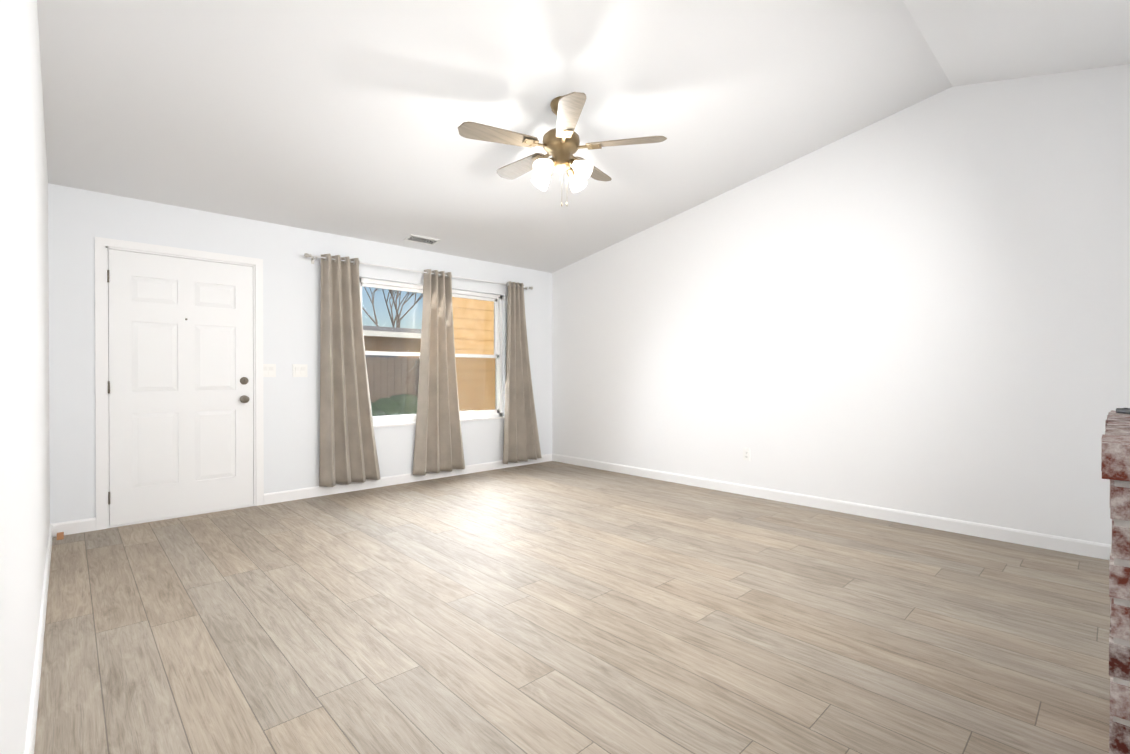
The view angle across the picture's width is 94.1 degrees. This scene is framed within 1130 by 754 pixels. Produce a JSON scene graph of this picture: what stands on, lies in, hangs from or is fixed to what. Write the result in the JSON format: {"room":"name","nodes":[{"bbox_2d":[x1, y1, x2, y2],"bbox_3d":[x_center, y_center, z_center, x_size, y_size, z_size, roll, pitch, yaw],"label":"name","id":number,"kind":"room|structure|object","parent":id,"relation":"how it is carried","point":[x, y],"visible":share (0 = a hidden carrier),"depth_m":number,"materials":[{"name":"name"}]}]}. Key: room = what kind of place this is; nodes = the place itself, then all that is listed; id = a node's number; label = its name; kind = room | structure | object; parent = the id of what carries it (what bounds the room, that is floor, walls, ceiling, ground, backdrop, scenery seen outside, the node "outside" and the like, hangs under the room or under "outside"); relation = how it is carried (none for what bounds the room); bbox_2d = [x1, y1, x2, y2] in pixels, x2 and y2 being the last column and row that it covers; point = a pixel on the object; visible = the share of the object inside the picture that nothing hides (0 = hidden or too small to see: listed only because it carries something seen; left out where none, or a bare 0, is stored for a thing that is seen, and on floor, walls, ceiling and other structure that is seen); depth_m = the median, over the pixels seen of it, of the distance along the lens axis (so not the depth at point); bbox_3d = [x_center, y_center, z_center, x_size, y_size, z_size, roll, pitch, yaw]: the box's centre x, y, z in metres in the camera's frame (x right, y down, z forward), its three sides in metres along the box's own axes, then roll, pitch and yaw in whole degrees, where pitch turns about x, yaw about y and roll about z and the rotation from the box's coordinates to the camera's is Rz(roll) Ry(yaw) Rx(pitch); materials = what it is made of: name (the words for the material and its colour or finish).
{"room":"living room","nodes":[
{"label":"living room","id":0,"kind":"room"},
{"bbox_2d":[0,0,49,753],"bbox_3d":[-1.050,-0.604,0.868,0.150,3.450,7.450,0,0,-43],"label":"wall","id":1,"kind":"structure","parent":0,"point":[24,417],"depth_m":1.42,"materials":[{"name":"white paint"}]},
{"bbox_2d":[24,524,52,753],"bbox_3d":[-1.043,1.075,0.988,0.013,0.092,7.300,0,0,-43],"label":"baseboard","id":2,"kind":"structure","parent":1,"relation":"attached to","point":[31,729],"depth_m":1.91,"materials":[{"name":"white wood"}]},
{"bbox_2d":[48,183,551,523],"bbox_3d":[-1.915,-0.273,5.287,4.974,2.740,0.150,0,0,-43],"label":"wall","id":3,"kind":"structure","parent":0,"point":[79,220],"depth_m":4.59,"materials":[{"name":"white paint"}]},
{"bbox_2d":[52,517,95,536],"bbox_3d":[-3.469,1.060,3.709,0.237,0.092,0.013,0,0,-43],"label":"baseboard","id":4,"kind":"structure","parent":3,"relation":"attached to","point":[77,526],"depth_m":3.71,"materials":[{"name":"white wood"}]},
{"bbox_2d":[95,237,263,529],"bbox_3d":[-3.043,0.046,4.211,1.078,2.114,0.162,0,0,-43],"label":"door frame","id":5,"kind":"structure","parent":3,"relation":"attached to","point":[103,246],"depth_m":3.89,"materials":[{"name":"white wood"}]},
{"bbox_2d":[107,249,253,525],"bbox_3d":[-2.990,0.077,4.150,0.937,2.027,0.116,0,0,-43],"label":"door","id":6,"kind":"structure","parent":3,"relation":"in","point":[180,357],"depth_m":4.13,"materials":[{"name":"white wood"}]},
{"bbox_2d":[263,364,275,376],"bbox_3d":[-2.573,-0.056,4.554,0.125,0.115,0.011,0,0,-43],"label":"light switch","id":7,"kind":"object","parent":3,"relation":"attached to","point":[269,370],"visible":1,"depth_m":4.56,"materials":[{"name":"white plastic"}]},
{"bbox_2d":[292,364,307,376],"bbox_3d":[-2.384,-0.057,4.733,0.125,0.115,0.011,0,0,-43],"label":"light switch","id":8,"kind":"object","parent":3,"relation":"attached to","point":[299,370],"visible":1,"depth_m":4.73,"materials":[{"name":"white plastic"}]},
{"bbox_2d":[264,454,551,504],"bbox_3d":[-1.381,1.049,5.689,3.357,0.092,0.013,0,0,-43],"label":"baseboard","id":9,"kind":"structure","parent":3,"relation":"attached to","point":[290,495],"depth_m":5.27,"materials":[{"name":"white wood"}]},
{"bbox_2d":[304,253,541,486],"bbox_3d":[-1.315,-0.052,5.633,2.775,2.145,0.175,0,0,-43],"label":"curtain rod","id":10,"kind":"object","parent":3,"relation":"attached to","point":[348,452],"visible":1,"depth_m":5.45,"materials":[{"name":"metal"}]},
{"bbox_2d":[319,254,379,486],"bbox_3d":[-2.011,-0.061,4.960,0.572,2.120,0.154,0,0,-43],"label":"curtain","id":11,"kind":"object","parent":10,"relation":"hanging from","point":[348,451],"depth_m":4.90,"materials":[{"name":"fabric"}]},
{"bbox_2d":[413,269,464,474],"bbox_3d":[-1.317,-0.057,5.617,0.632,2.135,0.154,0,0,-43],"label":"curtain","id":12,"kind":"object","parent":10,"relation":"hanging from","point":[438,447],"depth_m":5.56,"materials":[{"name":"fabric"}]},
{"bbox_2d":[503,281,541,463],"bbox_3d":[-0.520,-0.056,6.374,0.602,2.145,0.154,0,0,-43],"label":"curtain","id":13,"kind":"object","parent":10,"relation":"hanging from","point":[521,437],"depth_m":6.32,"materials":[{"name":"fabric"}]},
{"bbox_2d":[359,278,501,424],"bbox_3d":[-1.425,-0.251,5.786,1.763,1.459,0.080,0,0,-43],"label":"window","id":14,"kind":"structure","parent":3,"relation":"in","point":[418,289],"depth_m":5.98,"materials":[{"name":"clear glass"}]},
{"bbox_2d":[365,355,494,416],"bbox_3d":[-1.451,0.099,5.815,1.673,0.679,0.001,0,0,-43],"label":"screen","id":15,"kind":"object","parent":14,"relation":"attached to","point":[413,396],"depth_m":5.61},
{"bbox_2d":[373,416,503,427],"bbox_3d":[-1.370,0.489,5.732,1.803,0.020,0.084,0,0,-43],"label":"window sill","id":16,"kind":"structure","parent":3,"relation":"attached to","point":[414,423],"depth_m":5.54,"materials":[{"name":"white wood"}]},
{"bbox_2d":[34,461,1109,753],"bbox_3d":[0.648,1.172,2.592,5.274,0.120,7.900,0,0,-43],"label":"floor","id":17,"kind":"structure","parent":0,"point":[550,607],"depth_m":2.31,"materials":[{"name":"brown wood"}]},
{"bbox_2d":[57,532,63,539],"bbox_3d":[-3.467,1.092,3.610,0.035,0.028,0.100,0,0,-43],"label":"doorstop","id":18,"kind":"object","parent":17,"relation":"on","point":[60,535],"visible":1,"depth_m":3.61,"materials":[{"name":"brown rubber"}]},
{"bbox_2d":[1101,410,1129,753],"bbox_3d":[1.546,0.619,1.284,1.264,1.000,0.319,0,0,-43],"label":"fireplace","id":19,"kind":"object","parent":17,"relation":"on","point":[1115,454],"depth_m":0.95,"materials":[{"name":"brick"}]},
{"bbox_2d":[1116,408,1129,413],"bbox_3d":[1.795,0.108,1.648,0.042,0.018,0.110,0,0,12],"label":"remote","id":20,"kind":"object","parent":19,"relation":"on","point":[1123,410],"visible":1,"depth_m":1.68,"materials":[{"name":"black plastic"}]},
{"bbox_2d":[37,0,1129,272],"bbox_3d":[0.648,-1.780,2.576,5.274,1.065,8.000,0,0,-43],"label":"ceiling","id":21,"kind":"structure","parent":0,"point":[347,118],"depth_m":3.26,"materials":[{"name":"white paint"}]},
{"bbox_2d":[403,234,440,245],"bbox_3d":[-1.439,-1.380,5.298,0.330,0.033,0.149,0,0,-43],"label":"ceiling vent","id":22,"kind":"object","parent":21,"relation":"in","point":[421,239],"visible":0.98,"depth_m":5.29,"materials":[{"name":"white plastic"}]},
{"bbox_2d":[458,92,666,205],"bbox_3d":[-0.059,-1.443,3.456,1.284,0.690,1.242,0,0,-43],"label":"fan","id":23,"kind":"object","parent":21,"relation":"hanging from","point":[561,143],"visible":1,"depth_m":3.32,"materials":[{"name":"beige wood"}]},
{"bbox_2d":[552,64,1129,544],"bbox_3d":[2.450,-0.622,4.188,0.150,3.450,7.450,0,0,-43],"label":"wall","id":24,"kind":"structure","parent":0,"point":[920,306],"depth_m":3.99,"materials":[{"name":"white paint"}]},
{"bbox_2d":[743,448,749,460],"bbox_3d":[1.687,0.719,4.884,0.009,0.114,0.070,0,0,-43],"label":"electrical outlet","id":25,"kind":"object","parent":24,"relation":"attached to","point":[746,454],"visible":1,"depth_m":4.88,"materials":[{"name":"white plastic"}]},
{"bbox_2d":[552,454,1110,559],"bbox_3d":[1.593,1.053,4.982,0.013,0.092,5.130,0,0,-43],"label":"baseboard","id":26,"kind":"structure","parent":24,"relation":"attached to","point":[1068,545],"depth_m":4.07,"materials":[{"name":"white wood"}]},
{"label":"outside","id":27,"kind":"structure","parent":0,"visible":0},
{"bbox_3d":[-20.861,1.219,28.674,80.000,0.200,59.849,0,0,-43],"label":"ground","id":28,"kind":"structure","parent":27,"visible":0},
{"bbox_2d":[363,326,421,358],"bbox_3d":[-7.803,-0.601,25.066,27.040,3.480,9.240,0,0,-43],"label":"house","id":29,"kind":"structure","parent":28,"relation":"on","point":[392,340],"depth_m":20.52,"materials":[{"name":"beige paint"}]},
{"bbox_2d":[362,287,422,327],"bbox_3d":[-11.753,-3.786,34.529,7.385,9.764,7.024,0,0,-43],"label":"tree","id":30,"kind":"object","parent":28,"relation":"on","point":[398,319],"depth_m":34.70,"materials":[{"name":"brown plant"}]},
{"bbox_2d":[366,357,419,402],"bbox_3d":[-1.606,0.389,12.750,22.038,1.635,0.150,0,0,-43],"label":"fence","id":31,"kind":"object","parent":28,"relation":"on","point":[393,380],"depth_m":10.80,"materials":[{"name":"brown wood"}]},
{"bbox_2d":[371,394,417,415],"bbox_3d":[-2.980,0.741,9.989,3.835,0.961,1.176,0,0,-43],"label":"bush","id":32,"kind":"object","parent":28,"relation":"on","point":[395,404],"depth_m":9.65,"materials":[{"name":"green plant"}]},
{"bbox_2d":[452,297,494,410],"bbox_3d":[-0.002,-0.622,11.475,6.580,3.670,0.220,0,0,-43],"label":"shed","id":33,"kind":"object","parent":28,"relation":"on","point":[465,308],"depth_m":9.80,"materials":[{"name":"beige wood"}]}
]}

